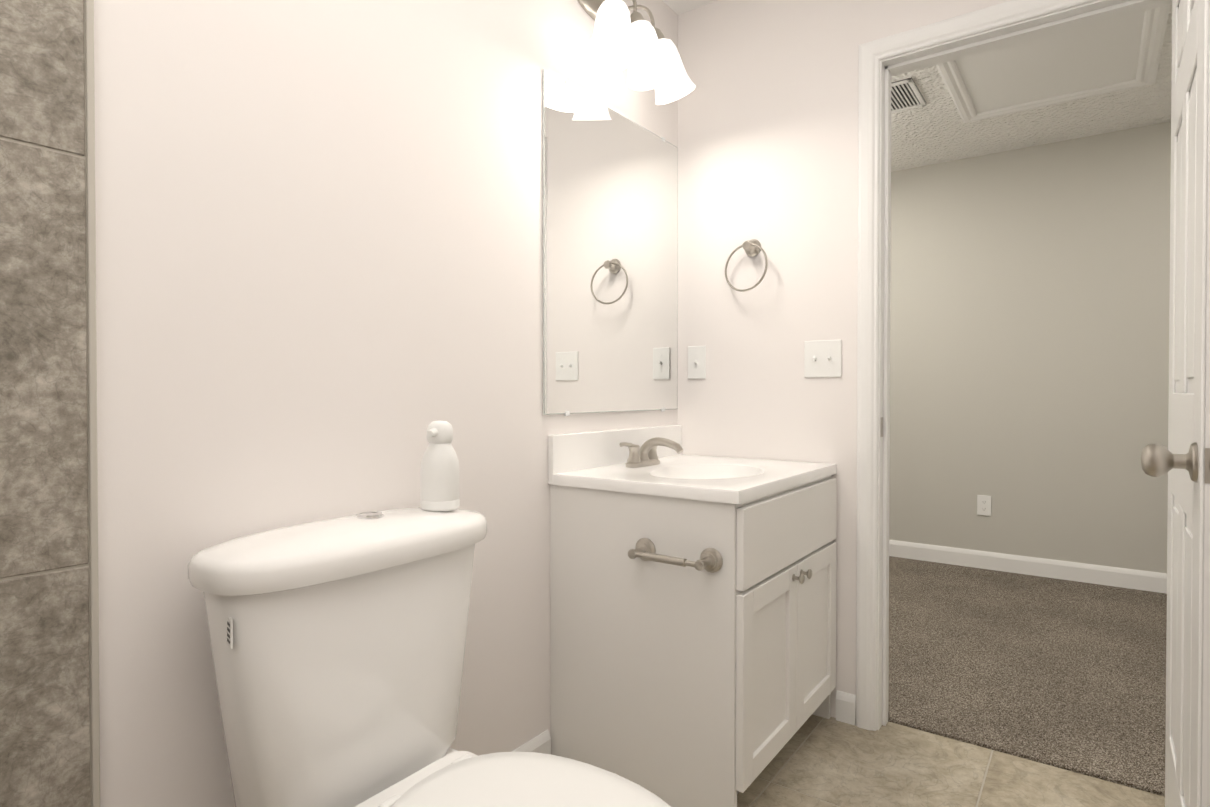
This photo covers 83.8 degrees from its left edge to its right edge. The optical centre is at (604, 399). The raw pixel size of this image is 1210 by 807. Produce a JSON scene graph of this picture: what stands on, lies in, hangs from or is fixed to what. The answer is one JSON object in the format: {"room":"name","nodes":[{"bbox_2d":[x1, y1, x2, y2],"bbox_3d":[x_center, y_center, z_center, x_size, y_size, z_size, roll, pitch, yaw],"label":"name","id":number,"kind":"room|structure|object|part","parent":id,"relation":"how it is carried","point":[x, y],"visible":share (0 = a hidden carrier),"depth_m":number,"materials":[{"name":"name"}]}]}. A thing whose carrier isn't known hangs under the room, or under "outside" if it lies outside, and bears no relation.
{"room":"bathroom","nodes":[
{"label":"bathroom","id":0,"kind":"room"},
{"bbox_2d":[94,0,677,806],"bbox_3d":[-0.788,-0.129,1.110,0.120,2.500,3.420,0,1,36],"label":"wall","id":1,"kind":"structure","parent":0,"point":[318,260],"depth_m":1.31,"materials":[{"name":"white paint"}]},
{"bbox_2d":[0,0,99,806],"bbox_3d":[-1.220,-0.171,0.402,0.011,2.400,1.527,0,1,36],"label":"wall tiles","id":2,"kind":"structure","parent":1,"relation":"attached to","point":[49,682],"depth_m":0.97,"materials":[{"name":"beige tile"}]},
{"bbox_2d":[512,729,550,753],"bbox_3d":[-0.462,0.972,1.456,0.013,0.090,1.045,0,1,36],"label":"baseboard","id":3,"kind":"structure","parent":1,"relation":"attached to","point":[541,743],"depth_m":1.84,"materials":[{"name":"white wood"}]},
{"bbox_2d":[543,69,677,415],"bbox_3d":[0.047,-0.433,2.147,0.007,0.958,0.732,0,1,36],"label":"mirror","id":4,"kind":"object","parent":1,"relation":"attached to","point":[610,249],"visible":1,"depth_m":2.08,"materials":[{"name":"white mirror"}]},
{"bbox_2d":[578,0,695,104],"bbox_3d":[0.082,-1.092,1.990,0.240,0.343,0.459,0,1,36],"label":"sconce","id":5,"kind":"object","parent":1,"relation":"attached to","point":[642,50],"visible":1,"depth_m":1.93,"materials":[{"name":"white glass"}]},
{"bbox_2d":[678,0,1009,717],"bbox_3d":[1.029,-0.138,1.979,3.240,2.500,0.120,0,1,36],"label":"wall","id":6,"kind":"structure","parent":0,"point":[768,132],"depth_m":2.23,"materials":[{"name":"white paint"}]},
{"bbox_2d":[688,346,705,378],"bbox_3d":[0.324,-0.131,2.404,0.072,0.117,0.019,0,1,36],"label":"switch plate","id":7,"kind":"object","parent":6,"relation":"attached to","point":[696,362],"visible":1,"depth_m":2.40,"materials":[{"name":"white plastic"}]},
{"bbox_2d":[725,239,767,291],"bbox_3d":[0.479,-0.449,2.261,0.162,0.182,0.062,0,1,36],"label":"towel ring","id":8,"kind":"object","parent":6,"relation":"attached to","point":[752,248],"visible":1,"depth_m":2.26,"materials":[{"name":"silver metal"}]},
{"bbox_2d":[804,340,841,376],"bbox_3d":[0.689,-0.128,2.139,0.118,0.117,0.019,0,1,36],"label":"switch plate","id":9,"kind":"object","parent":6,"relation":"attached to","point":[822,358],"visible":1,"depth_m":2.14,"materials":[{"name":"white plastic"}]},
{"bbox_2d":[856,0,1171,730],"bbox_3d":[1.158,-0.035,1.886,0.840,2.095,0.157,0,1,36],"label":"door frame","id":10,"kind":"structure","parent":6,"relation":"attached to","point":[872,54],"depth_m":2.05,"materials":[{"name":"white wood"}]},
{"bbox_2d":[1141,0,1209,806],"bbox_3d":[1.181,0.001,1.354,0.181,2.010,0.721,0,1,37],"label":"door","id":11,"kind":"structure","parent":6,"relation":"in","point":[1183,460],"depth_m":1.23,"materials":[{"name":"white wood"}]},
{"bbox_2d":[662,0,1171,171],"bbox_3d":[0.700,-1.433,1.511,3.240,0.100,5.840,0,1,36],"label":"ceiling","id":12,"kind":"structure","parent":0,"point":[935,129],"depth_m":3.40,"materials":[{"name":"white paint"}]},
{"bbox_2d":[891,78,925,112],"bbox_3d":[1.314,-1.395,3.142,0.280,0.012,0.320,0,1,36],"label":"ceiling vent","id":13,"kind":"object","parent":12,"relation":"in","point":[906,94],"visible":0.54,"depth_m":3.10,"materials":[{"name":"grey metal"}]},
{"bbox_2d":[936,5,1169,122],"bbox_3d":[1.846,-1.387,2.811,0.750,0.020,0.890,0,1,36],"label":"ceiling hatch","id":14,"kind":"object","parent":12,"relation":"attached to","point":[1114,55],"visible":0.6,"depth_m":2.83,"materials":[{"name":"white wood"}]},
{"bbox_2d":[737,715,1164,806],"bbox_3d":[-0.074,1.030,0.727,1.500,0.009,3.378,0,1,36],"label":"floor","id":15,"kind":"structure","parent":0,"point":[817,761],"depth_m":1.80,"materials":[{"name":"tile"}]},
{"bbox_2d":[188,507,670,806],"bbox_3d":[-0.216,0.618,1.074,0.830,0.806,0.552,0,1,36],"label":"toilet","id":16,"kind":"object","parent":15,"relation":"on","point":[338,644],"visible":1,"depth_m":1.11,"materials":[{"name":"white ceramic"}]},
{"bbox_3d":[-0.454,0.253,1.242,0.242,0.078,0.552,0,1,36],"label":"lid","id":17,"kind":"part","parent":16,"relation":"part of","materials":[{"name":"white ceramic"}]},
{"bbox_3d":[-0.459,0.503,1.249,0.202,0.422,0.504,0,1,36],"label":"tank","id":18,"kind":"part","parent":16,"relation":"part of","materials":[{"name":"white ceramic"}]},
{"bbox_2d":[420,421,459,511],"bbox_3d":[-0.338,0.134,1.375,0.078,0.180,0.082,0,1,36],"label":"soap bottle","id":19,"kind":"object","parent":16,"relation":"on","point":[439,481],"visible":1,"depth_m":1.35,"materials":[{"name":"white plastic"}]},
{"bbox_3d":[-0.096,0.650,0.987,0.519,0.049,0.382,0,1,36],"label":"seat","id":20,"kind":"part","parent":16,"relation":"part of","materials":[{"name":"white plastic"}]},
{"bbox_2d":[548,425,836,806],"bbox_3d":[0.281,0.555,1.969,0.608,0.913,0.782,0,1,36],"label":"bathroom vanity","id":21,"kind":"object","parent":15,"relation":"on","point":[692,630],"visible":1,"depth_m":1.73,"materials":[{"name":"painted wood"},{"name":"cultured marble"},{"name":"brushed nickel"}]},
{"bbox_2d":[619,437,682,467],"bbox_3d":[0.164,0.160,2.047,0.167,0.088,0.205,0,1,36],"label":"faucet","id":22,"kind":"object","parent":21,"relation":"on","point":[645,456],"depth_m":2.04,"materials":[{"name":"silver metal"}]},
{"bbox_2d":[888,556,1166,796],"bbox_3d":[1.692,1.002,2.905,3.000,0.018,2.221,0,1,36],"label":"floor carpet","id":23,"kind":"object","parent":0,"point":[1069,675],"visible":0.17,"depth_m":2.51,"materials":[{"name":"grey carpet"}]},
{"bbox_2d":[889,121,1170,572],"bbox_3d":[2.379,-0.159,3.840,3.240,2.500,0.120,0,1,36],"label":"wall","id":24,"kind":"structure","parent":0,"point":[1029,335],"depth_m":3.75,"materials":[{"name":"grey paint"}]},
{"bbox_2d":[977,495,990,515],"bbox_3d":[2.196,0.616,3.903,0.072,0.117,0.007,0,1,36],"label":"outlet","id":25,"kind":"object","parent":24,"relation":"attached to","point":[984,505],"visible":1,"depth_m":3.90,"materials":[{"name":"white plastic"}]},
{"bbox_2d":[889,540,1166,593],"bbox_3d":[2.340,0.934,3.798,3.000,0.101,0.014,0,1,36],"label":"baseboard","id":26,"kind":"structure","parent":24,"relation":"attached to","point":[1107,575],"depth_m":3.73,"materials":[{"name":"white wood"}]}
]}

